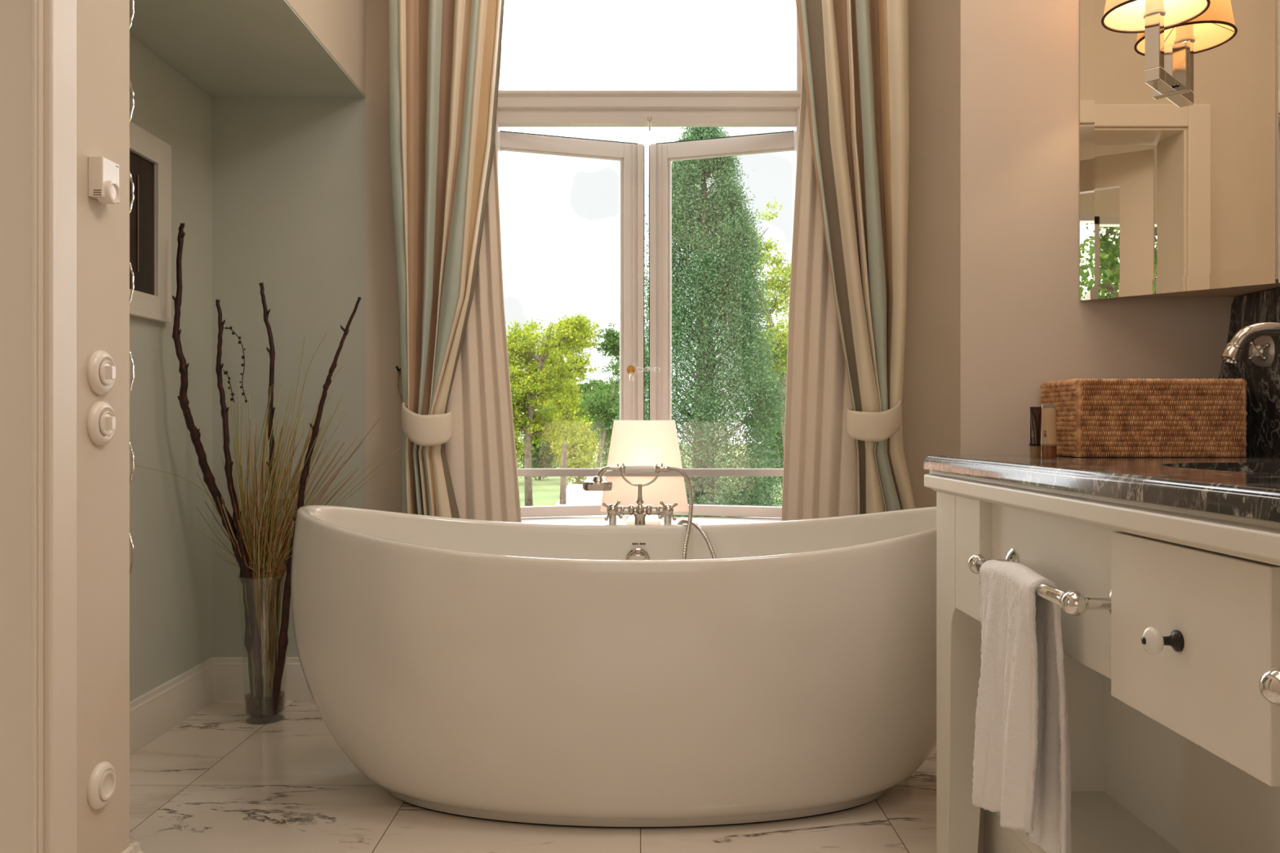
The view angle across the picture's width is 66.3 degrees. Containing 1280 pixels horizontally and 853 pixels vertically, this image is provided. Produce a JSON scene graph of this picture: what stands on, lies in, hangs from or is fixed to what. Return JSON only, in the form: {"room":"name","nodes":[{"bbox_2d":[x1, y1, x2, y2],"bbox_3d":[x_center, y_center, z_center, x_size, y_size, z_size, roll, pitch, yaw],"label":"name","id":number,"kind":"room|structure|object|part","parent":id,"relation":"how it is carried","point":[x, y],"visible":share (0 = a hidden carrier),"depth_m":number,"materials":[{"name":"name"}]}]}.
{"room":"bathroom","nodes":[
{"label":"bathroom","id":0,"kind":"room"},
{"bbox_2d":[76,0,365,852],"bbox_3d":[-1.328,-0.650,0.710,0.744,3.200,6.620,0,0,0],"label":"wall","id":1,"kind":"structure","parent":0,"point":[103,26],"depth_m":2.88,"materials":[{"name":"beige paint"}]},
{"bbox_2d":[0,0,76,852],"bbox_3d":[-1.298,-0.175,1.178,0.684,2.250,0.976,0,0,0],"label":"door","id":2,"kind":"structure","parent":1,"relation":"in","point":[38,37],"depth_m":1.58,"materials":[{"name":"beige paint"}]},
{"bbox_3d":[-0.967,-0.175,1.178,0.022,2.250,0.976,0,0,0],"label":"casing","id":3,"kind":"part","parent":2,"relation":"part of","materials":[{"name":"beige paint"}]},
{"bbox_2d":[87,761,116,809],"bbox_3d":[-0.970,0.649,1.773,0.016,0.082,0.082,0,0,0],"label":"power socket","id":4,"kind":"object","parent":1,"relation":"attached to","point":[101,786],"visible":1,"depth_m":1.76,"materials":[{"name":"beige plastic"}]},
{"bbox_2d":[87,350,116,395],"bbox_3d":[-0.965,-0.098,1.773,0.026,0.082,0.082,0,0,0],"label":"light switch","id":5,"kind":"object","parent":1,"relation":"attached to","point":[101,367],"visible":1,"depth_m":1.76,"materials":[{"name":"beige plastic"}]},
{"bbox_2d":[87,400,116,445],"bbox_3d":[-0.965,-0.006,1.773,0.026,0.082,0.082,0,0,0],"label":"light switch","id":6,"kind":"object","parent":1,"relation":"attached to","point":[101,418],"visible":1,"depth_m":1.76,"materials":[{"name":"beige plastic"}]},
{"bbox_2d":[88,155,119,204],"bbox_3d":[-0.962,-0.440,1.764,0.033,0.079,0.059,0,0,0],"label":"thermostat","id":7,"kind":"object","parent":1,"relation":"attached to","point":[103,172],"visible":1,"depth_m":1.74,"materials":[{"name":"beige plastic"}]},
{"bbox_2d":[129,261,133,302],"bbox_3d":[-0.990,-0.280,1.889,0.018,0.092,0.023,0,0,0],"label":"metal strip","id":8,"kind":"object","parent":1,"relation":"attached to","point":[131,268],"visible":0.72,"depth_m":1.90,"materials":[{"name":"silver metal"}]},
{"bbox_2d":[129,533,133,575],"bbox_3d":[-0.990,0.249,1.889,0.018,0.092,0.023,0,0,0],"label":"metal strip","id":9,"kind":"object","parent":1,"relation":"attached to","point":[131,540],"visible":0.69,"depth_m":1.90,"materials":[{"name":"silver metal"}]},
{"bbox_2d":[129,171,133,213],"bbox_3d":[-0.990,-0.454,1.889,0.018,0.092,0.023,0,0,0],"label":"metal strip","id":10,"kind":"object","parent":1,"relation":"attached to","point":[131,178],"visible":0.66,"depth_m":1.90,"materials":[{"name":"silver metal"}]},
{"bbox_2d":[129,351,133,392],"bbox_3d":[-0.990,-0.106,1.889,0.018,0.092,0.023,0,0,0],"label":"metal strip","id":11,"kind":"object","parent":1,"relation":"attached to","point":[131,357],"visible":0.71,"depth_m":1.90,"materials":[{"name":"silver metal"}]},
{"bbox_2d":[129,80,133,120],"bbox_3d":[-0.990,-0.632,1.889,0.018,0.092,0.023,0,0,0],"label":"metal strip","id":12,"kind":"object","parent":1,"relation":"attached to","point":[131,86],"visible":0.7,"depth_m":1.90,"materials":[{"name":"silver metal"}]},
{"bbox_2d":[129,442,133,484],"bbox_3d":[-0.990,0.071,1.889,0.018,0.092,0.023,0,0,0],"label":"metal strip","id":13,"kind":"object","parent":1,"relation":"attached to","point":[131,449],"visible":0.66,"depth_m":1.90,"materials":[{"name":"silver metal"}]},
{"bbox_2d":[129,0,133,28],"bbox_3d":[-0.990,-0.813,1.889,0.018,0.092,0.023,0,0,0],"label":"metal strip","id":14,"kind":"object","parent":1,"relation":"attached to","point":[132,1],"visible":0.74,"depth_m":1.90,"materials":[{"name":"silver metal"}]},
{"bbox_2d":[121,841,142,852],"bbox_3d":[-1.079,0.877,1.782,0.242,0.146,0.229,0,0,0],"label":"baseboard","id":15,"kind":"object","parent":1,"relation":"attached to","point":[135,847],"visible":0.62,"depth_m":1.88,"materials":[{"name":"beige paint"}]},
{"bbox_2d":[129,120,171,323],"bbox_3d":[-1.478,-0.603,2.799,0.024,0.559,0.560,0,0,0],"label":"picture frame","id":16,"kind":"object","parent":1,"relation":"attached to","point":[150,157],"visible":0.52,"depth_m":2.97,"materials":[{"name":"beige wood"}]},
{"bbox_3d":[-1.488,-0.601,2.783,0.004,0.406,0.427,0,0,0],"label":"dark panel","id":17,"kind":"part","parent":16,"relation":"part of","materials":[{"name":"black"}]},
{"bbox_2d":[129,657,215,755],"bbox_3d":[-1.480,0.877,2.656,0.020,0.146,1.513,0,0,0],"label":"baseboard","id":18,"kind":"structure","parent":1,"relation":"attached to","point":[159,710],"depth_m":3.07,"materials":[{"name":"beige paint"}]},
{"bbox_2d":[129,0,364,97],"bbox_3d":[-1.223,-1.149,2.649,0.530,0.007,1.528,0,0,0],"label":"ceiling","id":19,"kind":"structure","parent":1,"relation":"attached to","point":[227,48],"depth_m":2.96,"materials":[{"name":"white paint"}]},
{"bbox_2d":[129,700,936,852],"bbox_3d":[-0.900,1.000,0.725,4.800,0.100,6.650,0,0,0],"label":"floor","id":20,"kind":"structure","parent":0,"point":[217,781],"depth_m":2.37,"materials":[{"name":"white tile"}]},
{"bbox_2d":[235,573,290,724],"bbox_3d":[-1.217,0.715,3.180,0.174,0.470,0.174,0,0,0],"label":"glass vase","id":21,"kind":"object","parent":20,"relation":"on","point":[255,707],"visible":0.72,"depth_m":3.13,"materials":[{"name":"clear glass"}]},
{"bbox_2d":[172,222,256,696],"bbox_3d":[-1.335,0.154,3.098,0.061,1.557,0.283,0,0,43],"label":"branch","id":22,"kind":"object","parent":21,"relation":"in","point":[208,477],"visible":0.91,"depth_m":3.04,"materials":[{"name":"brown plant"}]},
{"bbox_2d":[215,299,263,697],"bbox_3d":[-1.265,0.260,3.115,0.153,1.324,0.068,0,0,-30],"label":"branch","id":23,"kind":"object","parent":21,"relation":"in","point":[255,642],"visible":0.98,"depth_m":3.12,"materials":[{"name":"brown plant"}]},
{"bbox_2d":[258,282,275,553],"bbox_3d":[-1.224,0.232,3.216,0.050,1.412,0.053,0,0,-27],"label":"branch","id":24,"kind":"object","parent":21,"relation":"in","point":[272,351],"visible":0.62,"depth_m":3.22,"materials":[{"name":"brown plant"}]},
{"bbox_2d":[135,333,399,697],"bbox_3d":[-1.168,0.308,3.126,0.757,1.225,0.408,0,0,-23],"label":"dry grass","id":25,"kind":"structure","parent":21,"relation":"in","point":[267,592],"depth_m":3.15,"materials":[{"name":"brown plant"}]},
{"bbox_2d":[271,297,361,714],"bbox_3d":[-1.031,0.258,3.101,0.332,1.328,0.034,0,0,17],"label":"branch","id":26,"kind":"object","parent":21,"relation":"in","point":[283,637],"visible":0.87,"depth_m":3.11,"materials":[{"name":"brown plant"}]},
{"bbox_2d":[290,505,936,828],"bbox_3d":[-0.006,0.580,2.600,1.826,0.738,0.838,0,0,0],"label":"bathtub","id":27,"kind":"object","parent":20,"relation":"on","point":[563,675],"visible":0.91,"depth_m":2.26,"materials":[{"name":"white ceramic"}]},
{"bbox_2d":[582,463,715,559],"bbox_3d":[0.058,0.532,2.969,0.476,0.836,0.233,0,0,39],"label":"mixer","id":28,"kind":"object","parent":27,"relation":"on","point":[639,511],"visible":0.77,"depth_m":3.02,"materials":[{"name":"silver metal"}]},
{"bbox_3d":[-0.085,0.258,3.031,0.062,0.063,0.057,0,0,0],"label":"cross handle","id":29,"kind":"part","parent":28,"relation":"part of","materials":[{"name":"silver metal"}]},
{"bbox_3d":[0.086,0.258,3.031,0.061,0.061,0.057,0,0,0],"label":"cross handle","id":30,"kind":"part","parent":28,"relation":"part of","materials":[{"name":"silver metal"}]},
{"bbox_2d":[924,470,1279,852],"bbox_3d":[0.908,0.520,1.133,0.677,0.859,1.867,0,0,0],"label":"bathroom vanity","id":31,"kind":"object","parent":20,"relation":"on","point":[1171,615],"visible":0.86,"depth_m":1.49,"materials":[{"name":"beige wood"}]},
{"bbox_3d":[0.668,0.543,2.005,0.085,0.814,0.123,0,0,0],"label":"leg","id":32,"kind":"part","parent":31,"relation":"part of","materials":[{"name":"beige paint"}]},
{"bbox_3d":[0.675,0.248,1.873,0.100,0.223,0.138,0,0,0],"label":"apron panel","id":33,"kind":"part","parent":31,"relation":"part of","materials":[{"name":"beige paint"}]},
{"bbox_2d":[972,560,1071,852],"bbox_3d":[0.585,0.427,1.530,0.107,0.428,0.229,0,0,0],"label":"hand towel","id":34,"kind":"object","parent":31,"relation":"hanging from","point":[1021,763],"visible":1,"depth_m":1.46,"materials":[{"name":"white fabric"}]},
{"bbox_3d":[0.658,0.242,1.532,0.020,0.212,0.543,0,0,0],"label":"recessed panel","id":35,"kind":"part","parent":31,"relation":"part of","materials":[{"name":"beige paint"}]},
{"bbox_3d":[0.841,0.451,2.061,0.262,0.629,0.011,0,0,0],"label":"panel","id":36,"kind":"part","parent":31,"relation":"part of","materials":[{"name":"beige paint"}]},
{"bbox_2d":[994,791,1181,852],"bbox_3d":[0.859,0.778,1.153,0.267,0.025,1.826,0,0,0],"label":"shelf","id":37,"kind":"object","parent":31,"relation":"attached to","point":[1102,822],"depth_m":1.86,"materials":[{"name":"beige wood"}]},
{"bbox_2d":[924,454,1279,522],"bbox_3d":[0.930,0.136,1.129,0.662,0.152,1.877,0,0,0],"label":"countertop","id":38,"kind":"structure","parent":31,"relation":"on","point":[1248,486],"depth_m":1.32,"materials":[{"name":"black stone"}]},
{"bbox_2d":[1028,406,1041,457],"bbox_3d":[0.769,0.011,1.905,0.024,0.098,0.026,0,0,0],"label":"toiletry tube","id":39,"kind":"object","parent":38,"relation":"on","point":[1035,422],"visible":0.87,"depth_m":1.90,"materials":[{"name":"brown plastic"}]},
{"bbox_2d":[1040,404,1057,457],"bbox_3d":[0.776,0.009,1.859,0.029,0.100,0.031,0,0,0],"label":"toiletry tube","id":40,"kind":"object","parent":38,"relation":"on","point":[1048,429],"visible":1,"depth_m":1.85,"materials":[{"name":"brown plastic"}]},
{"bbox_2d":[1040,377,1247,457],"bbox_3d":[1.004,-0.017,1.967,0.336,0.152,0.180,0,0,0],"label":"wicker basket","id":41,"kind":"object","parent":38,"relation":"on","point":[1131,417],"visible":0.88,"depth_m":1.88,"materials":[{"name":"brown wicker"}]},
{"bbox_3d":[0.622,0.115,1.133,0.046,0.047,1.867,0,0,0],"label":"cornice","id":42,"kind":"part","parent":31,"relation":"part of","materials":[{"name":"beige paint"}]},
{"bbox_3d":[0.595,0.249,1.138,0.020,0.033,0.033,0,0,0],"label":"knob","id":43,"kind":"part","parent":31,"relation":"part of","materials":[{"name":"white ceramic"}]},
{"bbox_3d":[0.613,0.249,1.138,0.024,0.025,0.025,0,0,0],"label":"knob stem","id":44,"kind":"part","parent":31,"relation":"part of","materials":[{"name":"black metal"}]},
{"bbox_3d":[0.981,0.451,1.153,0.018,0.629,1.826,0,0,0],"label":"panel","id":45,"kind":"part","parent":31,"relation":"part of","materials":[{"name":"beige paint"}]},
{"bbox_3d":[0.636,0.248,1.136,0.022,0.218,0.330,0,0,0],"label":"drawer","id":46,"kind":"part","parent":31,"relation":"part of","materials":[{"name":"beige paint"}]},
{"bbox_2d":[212,0,960,657],"bbox_3d":[-0.100,-0.650,3.716,3.200,3.200,0.607,0,0,0],"label":"wall","id":47,"kind":"structure","parent":0,"point":[289,174],"depth_m":3.41,"materials":[{"name":"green paint"}]},
{"bbox_2d":[213,657,313,700],"bbox_3d":[-0.295,0.877,3.403,2.390,0.146,0.020,0,0,0],"label":"baseboard","id":48,"kind":"structure","parent":47,"relation":"attached to","point":[229,676],"depth_m":3.39,"materials":[{"name":"beige paint"}]},
{"bbox_2d":[395,365,452,446],"bbox_3d":[-0.756,-0.072,3.301,0.261,0.273,0.143,0,0,28],"label":"tieback","id":49,"kind":"object","parent":47,"relation":"attached to","point":[424,430],"visible":0.9,"depth_m":3.22,"materials":[{"name":"beige fabric"}]},
{"bbox_3d":[-0.802,-0.119,3.320,0.021,0.147,0.136,0,0,-28],"label":"cord","id":50,"kind":"part","parent":49,"relation":"part of","materials":[{"name":"beige fabric"}]},
{"bbox_2d":[388,0,504,518],"bbox_3d":[-0.657,-0.415,3.282,0.435,2.707,0.067,0,0,0],"label":"striped curtain","id":51,"kind":"object","parent":47,"relation":"hanging from","point":[445,55],"visible":0.65,"depth_m":3.28,"materials":[{"name":"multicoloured fabric"}]},
{"bbox_2d":[444,131,521,522],"bbox_3d":[-0.579,-0.435,3.362,0.365,2.747,0.026,0,0,0],"label":"curtain","id":52,"kind":"object","parent":47,"relation":"hanging from","point":[481,449],"visible":0.19,"depth_m":3.36,"materials":[{"name":"beige fabric"}]},
{"bbox_2d":[495,0,801,524],"bbox_3d":[0.028,-0.797,3.782,1.373,2.406,0.798,0,0,0],"label":"window","id":53,"kind":"structure","parent":47,"relation":"in","point":[515,108],"depth_m":4.02,"materials":[{"name":"grey paint"}]},
{"bbox_3d":[-0.320,-0.409,4.047,0.692,1.559,0.060,0,0,-18],"label":"sash","id":54,"kind":"part","parent":53,"relation":"part of","materials":[{"name":"grey paint"}]},
{"bbox_2d":[600,420,688,524],"bbox_3d":[0.016,0.177,3.600,0.315,0.398,0.253,0,0,0],"label":"table lamp","id":55,"kind":"object","parent":53,"relation":"on","point":[633,442],"visible":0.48,"depth_m":3.50,"materials":[{"name":"white fabric"}]},
{"bbox_3d":[0.028,-0.812,3.943,1.286,2.376,0.120,0,0,0],"label":"frame","id":56,"kind":"part","parent":53,"relation":"part of","materials":[{"name":"grey paint"}]},
{"bbox_3d":[0.028,0.391,3.727,1.286,0.030,0.687,0,0,0],"label":"sill","id":57,"kind":"part","parent":53,"relation":"part of","materials":[{"name":"grey paint"}]},
{"bbox_3d":[0.377,-0.409,4.047,0.692,1.559,0.060,0,0,18],"label":"sash","id":58,"kind":"part","parent":53,"relation":"part of","materials":[{"name":"grey paint"}]},
{"bbox_2d":[517,468,782,476],"bbox_3d":[0.028,0.163,3.481,1.286,0.027,0.035,0,0,0],"label":"railing","id":59,"kind":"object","parent":47,"relation":"attached to","point":[521,472],"depth_m":3.46,"materials":[{"name":"grey paint"}]},
{"bbox_2d":[781,60,856,520],"bbox_3d":[0.654,-0.435,3.362,0.354,2.747,0.026,0,0,0],"label":"curtain","id":60,"kind":"object","parent":47,"relation":"hanging from","point":[819,469],"visible":0.33,"depth_m":3.36,"materials":[{"name":"beige fabric"}]},
{"bbox_2d":[795,0,915,515],"bbox_3d":[0.727,-0.415,3.274,0.452,2.707,0.087,0,0,-8],"label":"striped curtain","id":61,"kind":"object","parent":47,"relation":"hanging from","point":[855,53],"visible":0.69,"depth_m":3.28,"materials":[{"name":"beige fabric"}]},
{"bbox_2d":[846,400,901,441],"bbox_3d":[0.782,-0.020,3.277,0.182,0.140,0.135,0,0,0],"label":"tieback","id":62,"kind":"object","parent":61,"relation":"attached to","point":[860,425],"visible":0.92,"depth_m":3.22,"materials":[{"name":"beige fabric"}]},
{"bbox_2d":[960,0,1235,852],"bbox_3d":[1.069,-0.650,2.119,0.785,3.200,0.100,0,0,0],"label":"wall","id":63,"kind":"structure","parent":0,"point":[1025,324],"depth_m":2.07,"materials":[{"name":"beige paint"}]},
{"bbox_2d":[1217,299,1234,378],"bbox_3d":[1.208,-0.105,2.063,0.107,0.330,0.012,0,0,0],"label":"backsplash","id":64,"kind":"structure","parent":63,"relation":"attached to","point":[1227,371],"depth_m":2.06,"materials":[{"name":"black stone"}]},
{"bbox_2d":[1135,0,1279,297],"bbox_3d":[1.103,-1.262,1.903,0.319,1.976,0.331,0,0,0],"label":"mirror frame","id":65,"kind":"structure","parent":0,"point":[1237,291],"depth_m":1.92,"materials":[{"name":"beige paint"}]},
{"bbox_2d":[1080,0,1275,300],"bbox_3d":[1.054,-0.958,1.942,0.354,1.384,0.006,0,0,45],"label":"wall mirror","id":66,"kind":"object","parent":65,"relation":"attached to","point":[1178,190],"visible":1,"depth_m":1.93,"materials":[{"name":"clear mirror"}]},
{"bbox_2d":[1101,0,1210,97],"bbox_3d":[0.985,-0.801,1.876,0.185,0.288,0.185,0,0,0],"label":"wall sconce","id":67,"kind":"object","parent":66,"relation":"attached to","point":[1166,68],"visible":1,"depth_m":1.91,"materials":[{"name":"polished chrome"},{"name":"cream fabric lampshade"}]},
{"bbox_2d":[1143,0,1165,18],"bbox_3d":[0.985,-0.812,1.876,0.038,0.055,0.038,0,0,0],"label":"socket","id":68,"kind":"object","parent":67,"relation":"attached to","point":[1154,9],"depth_m":1.86,"materials":[{"name":"white ceramic"}]},
{"bbox_3d":[0.985,-0.867,1.876,0.180,0.150,0.180,0,0,0],"label":"lamp shade","id":69,"kind":"part","parent":67,"relation":"part of","materials":[{"name":"beige fabric"}]},
{"bbox_3d":[0.985,-0.792,1.876,0.185,0.005,0.185,0,0,0],"label":"shade trim","id":70,"kind":"part","parent":67,"relation":"part of","materials":[{"name":"brown fabric"}]},
{"bbox_3d":[1.009,-0.722,1.900,0.027,0.126,0.095,0,0,45],"label":"arm","id":71,"kind":"part","parent":67,"relation":"part of","materials":[{"name":"silver metal"}]},
{"bbox_3d":[1.048,-0.705,1.936,0.010,0.095,0.062,0,0,-45],"label":"plate","id":72,"kind":"part","parent":67,"relation":"part of","materials":[{"name":"silver metal"}]},
{"bbox_2d":[1278,0,1279,283],"bbox_3d":[1.221,-0.958,1.774,0.110,1.384,0.006,0,0,45],"label":"strip","id":73,"kind":"object","parent":65,"relation":"attached to","point":[1278,0],"visible":1,"depth_m":1.81,"materials":[{"name":"beige"}]},
{"label":"outside","id":74,"kind":"structure","parent":0,"visible":0},
{"bbox_2d":[516,444,782,517],"bbox_3d":[0.000,3.050,82.200,160.000,0.200,155.600,0,0,0],"label":"lawn","id":75,"kind":"structure","parent":74,"point":[545,492],"depth_m":47.20,"materials":[{"name":"green plant"}]},
{"bbox_2d":[514,426,524,479],"bbox_3d":[-7.081,1.169,50.072,2.638,3.613,2.712,0,0,33],"label":"shrub","id":76,"kind":"object","parent":75,"relation":"on","point":[519,446],"visible":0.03,"depth_m":50.02,"materials":[{"name":"green plant"}]},
{"bbox_2d":[516,403,560,480],"bbox_3d":[-5.534,0.816,54.051,2.844,4.345,2.586,0,0,-39],"label":"shrub","id":77,"kind":"object","parent":75,"relation":"on","point":[540,459],"visible":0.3,"depth_m":53.54,"materials":[{"name":"green plant"}]},
{"bbox_2d":[506,311,599,506],"bbox_3d":[-3.233,-0.467,33.024,4.247,6.848,4.380,0,0,-31],"label":"deciduous tree","id":78,"kind":"object","parent":75,"relation":"on","point":[526,384],"visible":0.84,"depth_m":33.15,"materials":[{"name":"green plant"}]},
{"bbox_2d":[517,382,591,448],"bbox_3d":[-5.866,-0.209,67.057,5.114,6.337,4.818,0,0,-21],"label":"deciduous tree","id":79,"kind":"object","parent":75,"relation":"on","point":[574,409],"visible":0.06,"depth_m":67.03,"materials":[{"name":"green plant"}]},
{"bbox_2d":[548,408,603,484],"bbox_3d":[-3.291,1.012,50.089,2.765,3.965,2.737,0,0,0],"label":"shrub","id":80,"kind":"object","parent":75,"relation":"on","point":[578,453],"visible":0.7,"depth_m":49.64,"materials":[{"name":"green plant"}]},
{"bbox_2d":[544,467,630,517],"bbox_3d":[-2.160,2.930,40.000,5.627,0.001,60.000,0,0,0],"label":"garden path","id":81,"kind":"structure","parent":75,"relation":"on","point":[575,494],"depth_m":40.41,"materials":[{"name":"beige"}]},
{"bbox_2d":[532,315,599,504],"bbox_3d":[-2.916,-0.670,37.486,2.497,7.278,3.298,0,0,17],"label":"deciduous tree","id":82,"kind":"object","parent":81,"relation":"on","point":[578,368],"visible":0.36,"depth_m":37.28,"materials":[{"name":"green plant"}]},
{"bbox_2d":[590,420,611,468],"bbox_3d":[-1.235,0.594,58.038,3.274,4.766,3.137,0,0,-39],"label":"shrub","id":83,"kind":"object","parent":81,"relation":"on","point":[604,456],"visible":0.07,"depth_m":57.71,"materials":[{"name":"green plant"}]},
{"bbox_2d":[573,358,648,468],"bbox_3d":[-1.672,-0.749,52.506,4.107,7.431,4.706,0,0,33],"label":"deciduous tree","id":84,"kind":"object","parent":81,"relation":"on","point":[597,405],"visible":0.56,"depth_m":52.17,"materials":[{"name":"green plant"}]},
{"bbox_2d":[569,375,614,443],"bbox_3d":[-4.495,-0.592,74.869,4.671,7.119,5.866,0,0,25],"label":"deciduous tree","id":85,"kind":"object","parent":75,"relation":"on","point":[593,382],"visible":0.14,"depth_m":74.13,"materials":[{"name":"green plant"}]},
{"bbox_2d":[591,378,619,397],"bbox_3d":[-2.195,-0.540,81.282,5.470,7.012,7.877,0,0,0],"label":"deciduous tree","id":86,"kind":"object","parent":75,"relation":"on","point":[612,383],"visible":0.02,"depth_m":81.36,"materials":[{"name":"green plant"}]},
{"bbox_2d":[593,321,648,417],"bbox_3d":[-0.364,-0.712,39.210,2.948,7.377,2.697,0,0,-36],"label":"deciduous tree","id":87,"kind":"object","parent":75,"relation":"on","point":[611,342],"visible":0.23,"depth_m":38.89,"materials":[{"name":"green plant"}]},
{"bbox_2d":[600,127,786,517],"bbox_3d":[1.528,-1.803,23.933,4.937,11.969,5.024,0,0,25],"label":"conifer tree","id":88,"kind":"object","parent":75,"relation":"on","point":[714,273],"visible":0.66,"depth_m":23.08,"materials":[{"name":"green plant"}]},
{"bbox_2d":[714,197,791,445],"bbox_3d":[3.975,-2.083,30.718,4.066,10.083,3.994,0,0,39],"label":"deciduous tree","id":89,"kind":"object","parent":75,"relation":"on","point":[783,347],"visible":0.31,"depth_m":30.26,"materials":[{"name":"green plant"}]},
{"bbox_2d":[732,362,786,435],"bbox_3d":[11.842,-2.018,89.017,7.854,9.951,10.018,0,0,0],"label":"deciduous tree","id":90,"kind":"object","parent":75,"relation":"on","point":[739,362],"visible":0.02,"depth_m":86.69,"materials":[{"name":"green plant"}]},
{"bbox_2d":[751,408,783,488],"bbox_3d":[6.838,0.800,45.950,3.543,4.355,3.108,0,0,24],"label":"shrub","id":91,"kind":"object","parent":75,"relation":"on","point":[775,433],"visible":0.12,"depth_m":45.48,"materials":[{"name":"green plant"}]},
{"bbox_2d":[768,288,789,373],"bbox_3d":[8.957,-2.153,44.304,5.463,10.260,6.673,0,0,-32],"label":"deciduous tree","id":92,"kind":"object","parent":75,"relation":"on","point":[783,310],"visible":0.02,"depth_m":45.47,"materials":[{"name":"green plant"}]},
{"bbox_3d":[1.362,-0.650,-0.266,0.200,3.200,4.669,0,0,0],"label":"wall","id":93,"kind":"structure","parent":0,"visible":0},
{"bbox_2d":[1234,288,1279,457],"bbox_3d":[1.255,-0.105,1.228,0.014,0.330,1.656,0,0,0],"label":"backsplash","id":94,"kind":"structure","parent":93,"relation":"attached to","point":[1263,384],"depth_m":1.97,"materials":[{"name":"black stone"}]},
{"bbox_2d":[1220,321,1279,367],"bbox_3d":[1.160,-0.159,1.858,0.203,0.087,0.238,0,0,0],"label":"faucet","id":95,"kind":"object","parent":94,"relation":"attached to","point":[1261,350],"visible":1,"depth_m":1.77,"materials":[{"name":"silver metal"}]},
{"bbox_3d":[1.223,-0.150,1.935,0.009,0.041,0.041,0,0,-30],"label":"cross handle","id":96,"kind":"part","parent":95,"relation":"part of","materials":[{"name":"silver metal"}]}
]}

